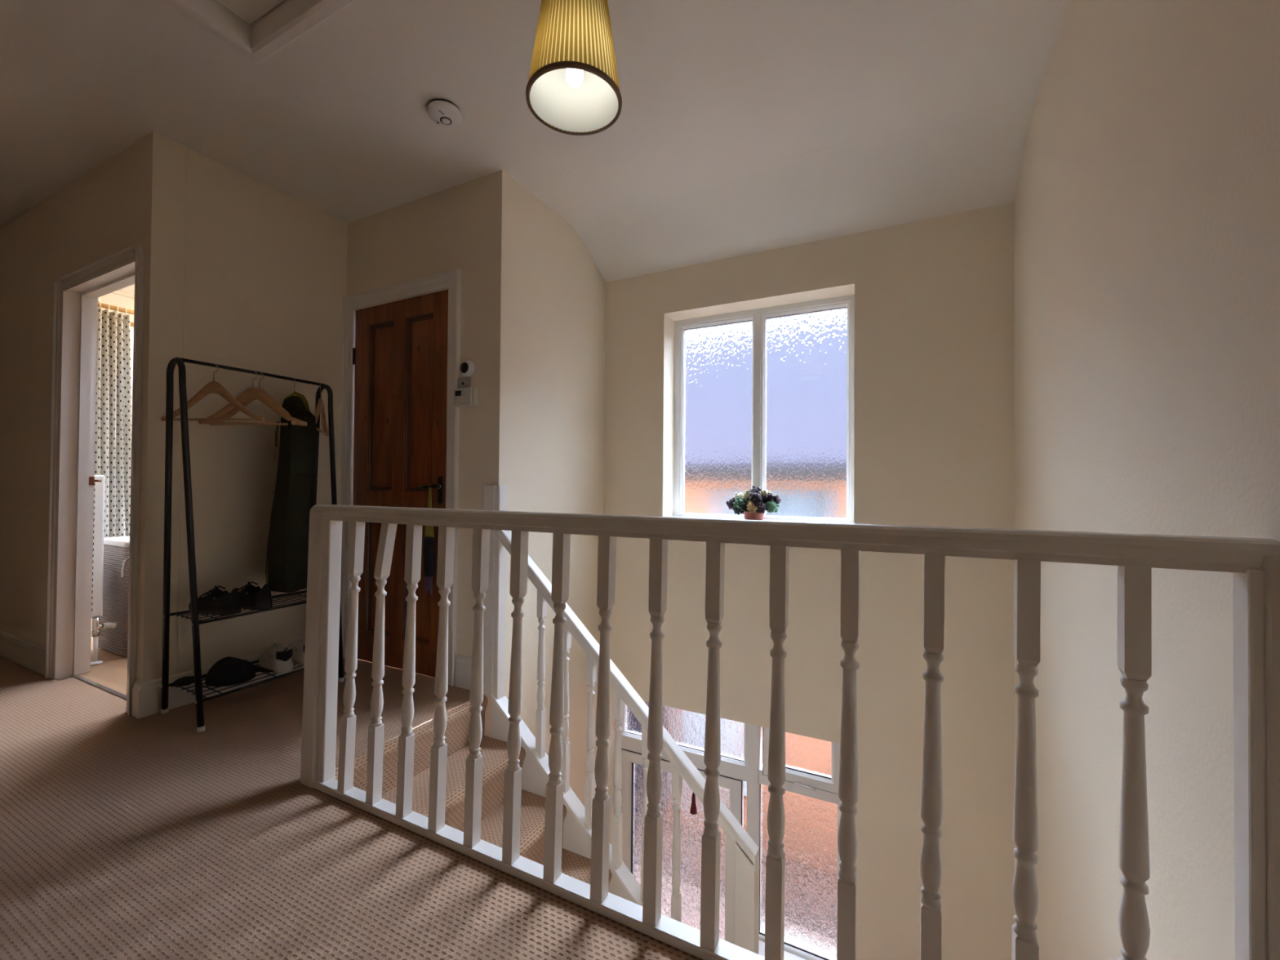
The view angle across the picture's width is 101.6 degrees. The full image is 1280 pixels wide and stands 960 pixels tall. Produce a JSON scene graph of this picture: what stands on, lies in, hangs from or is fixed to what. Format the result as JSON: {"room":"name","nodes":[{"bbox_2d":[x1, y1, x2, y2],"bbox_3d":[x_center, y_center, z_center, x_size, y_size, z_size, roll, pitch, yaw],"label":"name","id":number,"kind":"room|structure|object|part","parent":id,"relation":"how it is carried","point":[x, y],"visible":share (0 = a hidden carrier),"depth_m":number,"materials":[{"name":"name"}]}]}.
{"room":"stair landing","nodes":[
{"label":"stair landing","id":0,"kind":"room"},
{"bbox_2d":[0,130,186,682],"bbox_3d":[-4.185,-0.251,3.364,4.690,2.720,0.119,0,-1,27],"label":"wall","id":1,"kind":"structure","parent":0,"point":[136,196],"depth_m":2.57,"materials":[{"name":"beige paint"}]},
{"bbox_2d":[0,629,45,675],"bbox_3d":[-4.665,0.940,3.512,3.704,0.135,0.018,0,-1,27],"label":"baseboard","id":2,"kind":"structure","parent":1,"relation":"attached to","point":[29,655],"depth_m":2.83,"materials":[{"name":"white paint"}]},
{"bbox_2d":[44,244,144,716],"bbox_3d":[-2.597,-0.013,2.473,0.954,2.048,0.026,0,-1,27],"label":"trim","id":3,"kind":"structure","parent":1,"relation":"attached to","point":[127,255],"depth_m":2.59,"materials":[{"name":"white paint"}]},
{"bbox_2d":[88,476,102,484],"bbox_3d":[-2.892,0.004,2.772,0.012,0.045,0.047,0,-1,27],"label":"door latch","id":4,"kind":"object","parent":1,"relation":"in","point":[91,479],"depth_m":2.76,"materials":[{"name":"brown metal"}]},
{"bbox_3d":[-2.898,0.004,2.760,0.012,0.045,0.020,0,-1,27],"label":"plate","id":5,"kind":"part","parent":4,"relation":"part of","materials":[{"name":"brown metal"}]},
{"bbox_2d":[57,263,135,678],"bbox_3d":[-2.564,0.009,2.537,0.850,2.005,0.119,0,-1,27],"label":"trim","id":6,"kind":"structure","parent":1,"relation":"attached to","point":[82,301],"depth_m":2.71,"materials":[{"name":"white paint"}]},
{"bbox_2d":[90,475,116,665],"bbox_3d":[-3.386,0.492,3.112,0.945,1.040,0.112,0,-1,27],"label":"radiator","id":7,"kind":"object","parent":1,"relation":"attached to","point":[99,486],"visible":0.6,"depth_m":2.89,"materials":[{"name":"white metal"}]},
{"bbox_3d":[-3.412,0.367,3.099,0.910,0.790,0.057,0,-1,27],"label":"panel","id":8,"kind":"part","parent":7,"relation":"part of","materials":[{"name":"white metal"}]},
{"bbox_2d":[131,680,144,719],"bbox_3d":[-2.146,0.939,2.233,0.063,0.145,0.018,0,-1,27],"label":"baseboard","id":9,"kind":"structure","parent":1,"relation":"attached to","point":[137,703],"depth_m":2.22,"materials":[{"name":"white paint"}]},
{"bbox_2d":[97,290,134,429],"bbox_3d":[-4.136,-0.238,4.354,0.120,2.720,1.690,0,-1,27],"label":"wall","id":10,"kind":"structure","parent":0,"point":[118,299],"depth_m":4.21,"materials":[{"name":"beige paint"}]},
{"bbox_2d":[177,146,347,673],"bbox_3d":[-1.929,-0.241,2.716,0.080,2.720,0.767,0,-1,27],"label":"wall","id":11,"kind":"structure","parent":0,"point":[265,268],"depth_m":2.59,"materials":[{"name":"beige paint"}]},
{"bbox_2d":[142,644,303,717],"bbox_3d":[-1.922,0.945,2.625,0.018,0.145,0.889,0,-1,27],"label":"baseboard","id":12,"kind":"structure","parent":11,"relation":"attached to","point":[177,697],"depth_m":2.34,"materials":[{"name":"white paint"}]},
{"bbox_2d":[0,617,702,959],"bbox_3d":[-3.055,1.109,1.786,8.138,0.220,5.050,0,-1,27],"label":"floor","id":13,"kind":"structure","parent":0,"point":[154,837],"depth_m":1.41,"materials":[{"name":"beige carpet"}]},
{"bbox_2d":[71,674,126,699],"bbox_3d":[-2.574,1.010,2.519,0.806,0.009,0.018,0,-1,27],"label":"trim","id":14,"kind":"structure","parent":13,"relation":"on","point":[76,676],"depth_m":2.55,"materials":[{"name":"silver metal"}]},
{"bbox_2d":[97,536,129,656],"bbox_3d":[-3.031,0.686,3.229,0.412,0.662,0.389,0,-1,27],"label":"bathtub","id":15,"kind":"object","parent":13,"relation":"on","point":[116,549],"visible":0.34,"depth_m":3.04,"materials":[{"name":"white plastic"}]},
{"bbox_3d":[-3.030,0.372,3.237,0.405,0.034,0.382,0,-1,27],"label":"lid","id":16,"kind":"part","parent":15,"relation":"part of","materials":[{"name":"white ceramic"}]},
{"bbox_3d":[-2.929,0.483,3.000,0.024,0.145,0.073,0,-1,42],"label":"tie cord","id":17,"kind":"part","parent":15,"relation":"part of","materials":[{"name":"white fabric"}]},
{"bbox_2d":[160,357,344,732],"bbox_3d":[-1.788,0.255,2.451,0.386,1.522,0.681,0,-1,27],"label":"coat rack","id":18,"kind":"object","parent":13,"relation":"on","point":[201,727],"depth_m":2.23,"materials":[{"name":"black metal"}]},
{"bbox_3d":[-1.922,0.247,2.180,0.363,1.508,0.076,0,-1,27],"label":"frame","id":19,"kind":"part","parent":18,"relation":"part of","materials":[{"name":"black metal"}]},
{"bbox_2d":[160,364,264,422],"bbox_3d":[-1.860,-0.381,2.277,0.444,0.252,0.018,0,-1,1],"label":"hanger","id":20,"kind":"object","parent":18,"relation":"hanging from","point":[212,387],"visible":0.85,"depth_m":2.27,"materials":[{"name":"brown wood"}]},
{"bbox_2d":[188,585,241,615],"bbox_3d":[-1.873,0.518,2.295,0.295,0.118,0.108,0,-1,19],"label":"trainer","id":21,"kind":"object","parent":18,"relation":"on","point":[217,602],"visible":0.86,"depth_m":2.24,"materials":[{"name":"black rubber"}]},
{"bbox_3d":[-1.854,0.844,2.323,0.371,0.102,0.188,1,-1,-22],"label":"cap","id":22,"kind":"part","parent":18,"relation":"part of","materials":[{"name":"black fabric"}]},
{"bbox_3d":[-1.827,0.841,2.333,0.196,0.096,0.176,0,-1,27],"label":"crown","id":23,"kind":"part","parent":18,"relation":"part of","materials":[{"name":"black fabric"}]},
{"bbox_2d":[169,590,306,624],"bbox_3d":[-1.782,0.587,2.451,0.282,0.012,0.617,0,-1,27],"label":"wire shelf","id":24,"kind":"object","parent":18,"relation":"attached to","point":[194,621],"depth_m":2.32,"materials":[{"name":"black metal"}]},
{"bbox_2d":[198,371,303,426],"bbox_3d":[-1.791,-0.379,2.413,0.444,0.252,0.018,1,-1,-6],"label":"hanger","id":25,"kind":"object","parent":18,"relation":"hanging from","point":[251,393],"visible":0.91,"depth_m":2.41,"materials":[{"name":"brown wood"}]},
{"bbox_3d":[-1.779,-0.498,2.436,0.014,0.017,0.618,0,-1,27],"label":"hanging rail","id":26,"kind":"part","parent":18,"relation":"part of","materials":[{"name":"black metal"}]},
{"bbox_2d":[168,657,339,702],"bbox_3d":[-1.782,0.899,2.455,0.334,0.012,0.616,0,-1,27],"label":"wire shelf","id":27,"kind":"object","parent":18,"relation":"attached to","point":[200,699],"depth_m":2.26,"materials":[{"name":"black metal"}]},
{"bbox_2d":[238,581,272,609],"bbox_3d":[-1.806,0.520,2.401,0.295,0.118,0.108,0,-1,23],"label":"trainer","id":28,"kind":"object","parent":18,"relation":"on","point":[252,597],"visible":0.71,"depth_m":2.34,"materials":[{"name":"black rubber"}]},
{"bbox_2d":[209,372,307,426],"bbox_3d":[-1.778,-0.378,2.437,0.444,0.252,0.018,0,-1,0],"label":"hanger","id":29,"kind":"object","parent":18,"relation":"hanging from","point":[245,403],"visible":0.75,"depth_m":2.43,"materials":[{"name":"brown wood"}]},
{"bbox_2d":[258,642,293,673],"bbox_3d":[-1.755,0.833,2.513,0.295,0.118,0.108,0,-1,39],"label":"trainer","id":30,"kind":"object","parent":18,"relation":"on","point":[277,660],"visible":0.98,"depth_m":2.43,"materials":[{"name":"white leather"}]},
{"bbox_3d":[-1.651,0.818,2.429,0.025,0.048,0.065,0,-1,39],"label":"heel panel","id":31,"kind":"part","parent":30,"relation":"part of","materials":[{"name":"black fabric"}]},
{"bbox_2d":[291,378,295,425],"bbox_3d":[-1.707,-0.376,2.578,0.018,0.252,0.444,1,-1,-33],"label":"hanger","id":32,"kind":"object","parent":18,"relation":"hanging from","point":[293,420],"visible":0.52,"depth_m":2.41,"materials":[{"name":"brown wood"}]},
{"bbox_2d":[265,391,317,592],"bbox_3d":[-1.708,0.040,2.565,0.204,0.957,0.416,1,-1,-33],"label":"coat","id":33,"kind":"object","parent":32,"relation":"hanging from","point":[287,545],"visible":0.93,"depth_m":2.43,"materials":[{"name":"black fabric"}]},
{"bbox_3d":[-1.707,-0.339,2.578,0.018,0.178,0.444,1,-1,-33],"label":"arm","id":34,"kind":"part","parent":32,"relation":"part of","materials":[{"name":"brown wood"}]},
{"bbox_2d":[285,636,305,665],"bbox_3d":[-1.704,0.835,2.613,0.295,0.118,0.108,0,-1,35],"label":"trainer","id":35,"kind":"object","parent":18,"relation":"on","point":[298,648],"visible":0.48,"depth_m":2.55,"materials":[{"name":"white leather"}]},
{"bbox_2d":[314,383,328,435],"bbox_3d":[-1.648,-0.372,2.694,0.019,0.252,0.444,1,-1,-23],"label":"hanger","id":36,"kind":"object","parent":18,"relation":"hanging from","point":[320,408],"visible":0.89,"depth_m":2.70,"materials":[{"name":"brown wood"}]},
{"bbox_3d":[-1.657,0.256,2.725,0.343,1.508,0.055,0,-1,30],"label":"frame","id":37,"kind":"part","parent":18,"relation":"part of","materials":[{"name":"black metal"}]},
{"bbox_2d":[334,693,631,902],"bbox_3d":[0.085,1.760,1.669,2.241,1.505,0.896,0,-1,27],"label":"staircase","id":38,"kind":"structure","parent":13,"relation":"attached to","point":[575,846],"depth_m":2.18,"materials":[{"name":"beige carpet"}]},
{"bbox_2d":[483,484,759,954],"bbox_3d":[-0.157,1.107,2.228,1.327,2.161,0.078,0,-1,27],"label":"balustrade","id":39,"kind":"object","parent":38,"relation":"on","point":[741,851],"visible":0.75,"depth_m":2.21,"materials":[{"name":"white paint"}]},
{"bbox_3d":[-0.700,0.548,2.513,0.099,1.044,0.058,0,-1,27],"label":"newel post","id":40,"kind":"part","parent":39,"relation":"part of","materials":[{"name":"white paint"}]},
{"bbox_3d":[-0.134,1.582,2.204,1.254,1.139,0.070,0,-1,27],"label":"rail","id":41,"kind":"part","parent":39,"relation":"part of","materials":[{"name":"white paint"}]},
{"bbox_3d":[0.377,1.738,1.951,0.118,0.901,0.070,0,-1,27],"label":"newel post","id":42,"kind":"part","parent":39,"relation":"part of","materials":[{"name":"white paint"}]},
{"bbox_2d":[300,504,1279,959],"bbox_3d":[-0.097,0.550,1.270,2.285,0.932,0.092,0,-1,27],"label":"balustrade","id":43,"kind":"object","parent":13,"relation":"on","point":[1254,563],"visible":1,"depth_m":1.06,"materials":[{"name":"white paint"}]},
{"bbox_3d":[-1.065,0.560,1.764,0.110,0.909,0.087,0,-1,27],"label":"newel post","id":44,"kind":"part","parent":43,"relation":"part of","materials":[{"name":"white paint"}]},
{"bbox_3d":[-0.079,1.003,1.235,2.212,0.024,0.046,0,-1,27],"label":"rail","id":45,"kind":"part","parent":43,"relation":"part of","materials":[{"name":"white paint"}]},
{"bbox_3d":[-0.091,0.109,1.278,2.274,0.050,0.056,0,-1,27],"label":"handrail","id":46,"kind":"part","parent":43,"relation":"part of","materials":[{"name":"white paint"}]},
{"bbox_3d":[0.897,0.563,0.754,0.044,0.909,0.074,0,-1,27],"label":"newel post","id":47,"kind":"part","parent":43,"relation":"part of","materials":[{"name":"white paint"}]},
{"bbox_2d":[346,169,502,714],"bbox_3d":[-1.220,-0.234,2.842,1.270,2.720,0.100,0,-1,27],"label":"wall","id":48,"kind":"structure","parent":0,"point":[460,226],"depth_m":2.61,"materials":[{"name":"beige paint"}]},
{"bbox_2d":[348,289,448,677],"bbox_3d":[-1.323,0.018,2.838,0.767,2.001,0.090,0,-1,27],"label":"door","id":49,"kind":"structure","parent":48,"relation":"in","point":[400,351],"depth_m":2.83,"materials":[{"name":"brown wood"}]},
{"bbox_3d":[-1.452,0.542,2.916,0.206,0.635,0.020,0,-1,27],"label":"moulding","id":50,"kind":"part","parent":49,"relation":"part of","materials":[{"name":"brown wood"}]},
{"bbox_3d":[-1.445,-0.410,2.928,0.206,0.940,0.020,0,-1,27],"label":"moulding","id":51,"kind":"part","parent":49,"relation":"part of","materials":[{"name":"brown wood"}]},
{"bbox_3d":[-1.446,0.543,2.930,0.210,0.639,0.014,0,-1,27],"label":"panel","id":52,"kind":"part","parent":49,"relation":"part of","materials":[{"name":"brown wood"}]},
{"bbox_3d":[-1.438,-0.410,2.942,0.210,0.944,0.014,0,-1,27],"label":"panel","id":53,"kind":"part","parent":49,"relation":"part of","materials":[{"name":"brown wood"}]},
{"bbox_3d":[-1.181,0.543,2.778,0.211,0.635,0.020,0,-1,27],"label":"moulding","id":54,"kind":"part","parent":49,"relation":"part of","materials":[{"name":"brown wood"}]},
{"bbox_3d":[-1.173,-0.410,2.790,0.211,0.940,0.020,0,-1,27],"label":"moulding","id":55,"kind":"part","parent":49,"relation":"part of","materials":[{"name":"brown wood"}]},
{"bbox_3d":[-1.174,0.543,2.792,0.215,0.639,0.014,0,-1,27],"label":"panel","id":56,"kind":"part","parent":49,"relation":"part of","materials":[{"name":"brown wood"}]},
{"bbox_3d":[-1.167,-0.409,2.804,0.215,0.944,0.014,0,-1,27],"label":"panel","id":57,"kind":"part","parent":49,"relation":"part of","materials":[{"name":"brown wood"}]},
{"bbox_3d":[-1.088,0.034,2.693,0.132,0.025,0.044,0,-1,27],"label":"lever handle","id":58,"kind":"part","parent":49,"relation":"part of","materials":[{"name":"brown metal"}]},
{"bbox_2d":[423,484,435,595],"bbox_3d":[-1.073,0.304,2.662,0.076,0.558,0.040,0,-1,27],"label":"pouch","id":59,"kind":"object","parent":49,"relation":"hanging from","point":[429,555],"visible":0.98,"depth_m":2.65,"materials":[{"name":"black fabric"}]},
{"bbox_3d":[-1.028,0.050,2.690,0.034,0.140,0.006,0,-1,27],"label":"handle plate","id":60,"kind":"part","parent":49,"relation":"part of","materials":[{"name":"brown metal"}]},
{"bbox_2d":[340,268,461,686],"bbox_3d":[-1.326,-0.019,2.824,0.919,2.089,0.022,0,-1,27],"label":"trim","id":61,"kind":"structure","parent":48,"relation":"attached to","point":[451,280],"depth_m":2.73,"materials":[{"name":"white paint"}]},
{"bbox_2d":[455,653,471,689],"bbox_3d":[-0.834,0.948,2.561,0.175,0.155,0.018,0,-1,27],"label":"baseboard","id":62,"kind":"structure","parent":48,"relation":"attached to","point":[463,663],"depth_m":2.57,"materials":[{"name":"white paint"}]},
{"bbox_2d":[457,377,471,388],"bbox_3d":[-0.877,-0.484,2.604,0.075,0.055,0.021,0,-1,27],"label":"bracket","id":63,"kind":"object","parent":48,"relation":"attached to","point":[463,382],"visible":0.86,"depth_m":2.59,"materials":[{"name":"grey plastic"}]},
{"bbox_2d":[459,360,475,377],"bbox_3d":[-0.859,-0.553,2.587,0.084,0.084,0.036,0,-1,27],"label":"thermostat","id":64,"kind":"object","parent":63,"relation":"attached to","point":[467,367],"visible":1,"depth_m":2.57,"materials":[{"name":"white plastic"}]},
{"bbox_2d":[453,386,478,407],"bbox_3d":[-0.864,-0.411,2.587,0.134,0.088,0.038,0,-1,27],"label":"programmer","id":65,"kind":"object","parent":48,"relation":"attached to","point":[463,397],"visible":1,"depth_m":2.57,"materials":[{"name":"beige plastic"}]},
{"bbox_2d":[0,0,1071,295],"bbox_3d":[-2.942,-1.400,1.910,8.220,0.251,5.300,0,-1,27],"label":"ceiling","id":66,"kind":"structure","parent":0,"point":[742,127],"depth_m":2.11,"materials":[{"name":"white paint"}]},
{"bbox_2d":[160,0,357,64],"bbox_3d":[-1.224,-1.557,1.401,0.715,0.113,0.725,0,-1,27],"label":"hatch","id":67,"kind":"object","parent":66,"relation":"attached to","point":[258,29],"visible":1,"depth_m":1.74,"materials":[{"name":"white paint"}]},
{"bbox_3d":[-1.223,-1.595,1.402,0.607,0.017,0.617,0,-1,27],"label":"panel","id":68,"kind":"part","parent":67,"relation":"part of","materials":[{"name":"white paint"}]},
{"bbox_2d":[426,98,462,127],"bbox_3d":[-0.794,-1.486,2.124,0.136,0.040,0.136,0,-1,27],"label":"smoke detector","id":69,"kind":"object","parent":66,"relation":"attached to","point":[444,113],"visible":1,"depth_m":2.10,"materials":[{"name":"white plastic"}]},
{"bbox_3d":[-0.794,-1.500,2.124,0.120,0.012,0.120,0,-1,27],"label":"plate","id":70,"kind":"part","parent":69,"relation":"part of","materials":[{"name":"white plastic"}]},
{"bbox_2d":[525,0,622,135],"bbox_3d":[-0.173,-1.258,1.399,0.254,0.505,0.254,0,-1,27],"label":"pendant lamp","id":71,"kind":"object","parent":66,"relation":"hanging from","point":[573,87],"visible":1,"depth_m":1.35,"materials":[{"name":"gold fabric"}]},
{"bbox_3d":[-0.174,-1.104,1.397,0.045,0.104,0.045,0,-1,27],"label":"bulb","id":72,"kind":"part","parent":71,"relation":"part of","materials":[{"name":"white glass"}]},
{"bbox_2d":[484,170,605,807],"bbox_3d":[-0.516,1.053,2.959,0.120,5.280,0.977,0,-1,27],"label":"wall","id":73,"kind":"structure","parent":0,"point":[552,418],"depth_m":2.87,"materials":[{"name":"beige paint"}]},
{"bbox_2d":[604,201,1014,959],"bbox_3d":[0.804,1.149,2.998,2.439,5.110,0.292,0,-1,27],"label":"wall","id":74,"kind":"structure","parent":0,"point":[934,402],"depth_m":2.62,"materials":[{"name":"beige paint"}]},
{"bbox_2d":[620,701,752,940],"bbox_3d":[0.260,2.537,3.295,0.915,2.332,0.096,0,-1,27],"label":"door","id":75,"kind":"structure","parent":74,"relation":"attached to","point":[686,728],"depth_m":3.28,"materials":[{"name":"glass"}]},
{"bbox_3d":[0.246,2.404,3.305,0.670,1.079,0.006,0,-1,27],"label":"pane","id":76,"kind":"part","parent":75,"relation":"part of","materials":[{"name":"clear glass"}]},
{"bbox_3d":[0.265,1.550,3.317,0.858,0.317,0.050,0,-1,27],"label":"transom sash","id":77,"kind":"part","parent":75,"relation":"part of","materials":[{"name":"white plastic"}]},
{"bbox_3d":[0.267,1.550,3.320,0.818,0.277,0.006,0,-1,27],"label":"transom pane","id":78,"kind":"part","parent":75,"relation":"part of","materials":[{"name":"clear glass"}]},
{"bbox_3d":[0.266,2.537,3.307,0.915,2.332,0.070,0,-1,27],"label":"frame","id":79,"kind":"part","parent":75,"relation":"part of","materials":[{"name":"white plastic"}]},
{"bbox_2d":[689,791,697,814],"bbox_3d":[0.330,1.945,3.217,0.044,0.215,0.044,0,-1,27],"label":"tassel","id":80,"kind":"object","parent":75,"relation":"hanging from","point":[693,811],"visible":0.89,"depth_m":3.21,"materials":[{"name":"red fabric"}]},
{"bbox_2d":[671,515,853,523],"bbox_3d":[0.657,0.238,3.011,1.082,0.016,0.178,0,-1,27],"label":"sill","id":81,"kind":"structure","parent":74,"relation":"attached to","point":[672,516],"depth_m":2.98,"materials":[{"name":"white paint"}]},
{"bbox_2d":[725,485,781,519],"bbox_3d":[0.652,0.130,3.014,0.318,0.199,0.171,0,-1,33],"label":"flower arrangement","id":82,"kind":"object","parent":81,"relation":"on","point":[753,503],"visible":1,"depth_m":2.97,"materials":[{"name":"plant"}]},
{"bbox_3d":[0.657,0.204,3.011,0.120,0.050,0.120,0,-1,27],"label":"pot","id":83,"kind":"part","parent":82,"relation":"part of","materials":[{"name":"ceramic"}]},
{"bbox_2d":[673,294,854,522],"bbox_3d":[0.716,-0.385,3.126,1.084,1.265,0.070,0,-1,27],"label":"window","id":84,"kind":"structure","parent":74,"relation":"attached to","point":[764,397],"depth_m":3.09,"materials":[{"name":"glass"}]},
{"bbox_3d":[0.477,-0.377,3.243,0.496,1.227,0.050,0,-1,27],"label":"sash","id":85,"kind":"part","parent":84,"relation":"part of","materials":[{"name":"clear glass"}]},
{"bbox_3d":[0.479,-0.377,3.246,0.448,1.179,0.006,0,-1,27],"label":"pane","id":86,"kind":"part","parent":84,"relation":"part of","materials":[{"name":"clear glass"}]},
{"bbox_3d":[0.948,-0.376,3.003,0.504,1.227,0.050,0,-1,27],"label":"sash","id":87,"kind":"part","parent":84,"relation":"part of","materials":[{"name":"glass"}]},
{"bbox_3d":[0.949,-0.376,3.007,0.456,1.179,0.006,0,-1,27],"label":"pane","id":88,"kind":"part","parent":84,"relation":"part of","materials":[{"name":"clear glass"}]},
{"bbox_2d":[758,940,807,959],"bbox_3d":[0.854,2.689,2.864,0.483,0.017,0.182,0,-1,27],"label":"sill","id":89,"kind":"structure","parent":74,"relation":"attached to","point":[787,955],"depth_m":2.95,"materials":[{"name":"white paint"}]},
{"bbox_2d":[752,724,841,959],"bbox_3d":[0.897,2.035,2.974,0.510,1.327,0.106,0,-1,27],"label":"window","id":90,"kind":"structure","parent":74,"relation":"attached to","point":[811,801],"depth_m":2.96,"materials":[{"name":"clear glass"}]},
{"bbox_3d":[0.902,2.220,2.986,0.438,0.888,0.006,0,-1,27],"label":"pane","id":91,"kind":"part","parent":90,"relation":"part of","materials":[{"name":"clear glass"}]},
{"bbox_3d":[0.924,1.549,2.969,0.433,0.334,0.055,0,-1,27],"label":"sash","id":92,"kind":"part","parent":90,"relation":"part of","materials":[{"name":"white plastic"}]},
{"bbox_3d":[0.927,1.549,2.973,0.316,0.218,0.006,0,-1,27],"label":"pane","id":93,"kind":"part","parent":90,"relation":"part of","materials":[{"name":"clear glass"}]},
{"bbox_2d":[1013,0,1279,959],"bbox_3d":[0.640,1.025,-0.001,0.255,5.280,5.208,0,-1,27],"label":"wall","id":94,"kind":"structure","parent":0,"point":[1147,200],"depth_m":1.11,"materials":[{"name":"beige paint"}]},
{"bbox_3d":[-2.492,-0.225,4.422,2.750,2.720,0.120,0,-1,27],"label":"wall","id":95,"kind":"structure","parent":0,"visible":0},
{"bbox_2d":[97,302,133,326],"bbox_3d":[-3.605,-1.180,4.049,0.132,0.097,1.580,0,-1,27],"label":"rail","id":96,"kind":"object","parent":95,"relation":"attached to","point":[103,305],"visible":0.02,"depth_m":3.71,"materials":[{"name":"brown wood"}]},
{"bbox_2d":[94,302,131,537],"bbox_3d":[-3.757,-0.218,3.642,0.091,2.039,0.369,0,-1,27],"label":"shower curtain","id":97,"kind":"object","parent":96,"relation":"hanging from","point":[113,444],"visible":0.45,"depth_m":3.69,"materials":[{"name":"fabric"}]},
{"label":"outside","id":98,"kind":"structure","parent":0,"visible":0},
{"bbox_3d":[0.935,3.848,4.060,16.000,0.140,1.798,0,-1,27],"label":"paving","id":99,"kind":"object","parent":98,"visible":0},
{"bbox_2d":[385,665,763,831],"bbox_3d":[1.417,1.718,5.001,16.000,4.230,0.250,0,-1,27],"label":"wall","id":100,"kind":"structure","parent":99,"relation":"on","point":[744,797],"depth_m":5.04,"materials":[{"name":"beige paint"}]},
{"bbox_2d":[743,781,746,795],"bbox_3d":[0.772,2.495,5.147,0.720,1.050,0.049,0,-1,27],"label":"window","id":101,"kind":"structure","parent":100,"relation":"in","point":[744,782],"depth_m":4.99,"materials":[{"name":"white plastic"}]}
]}

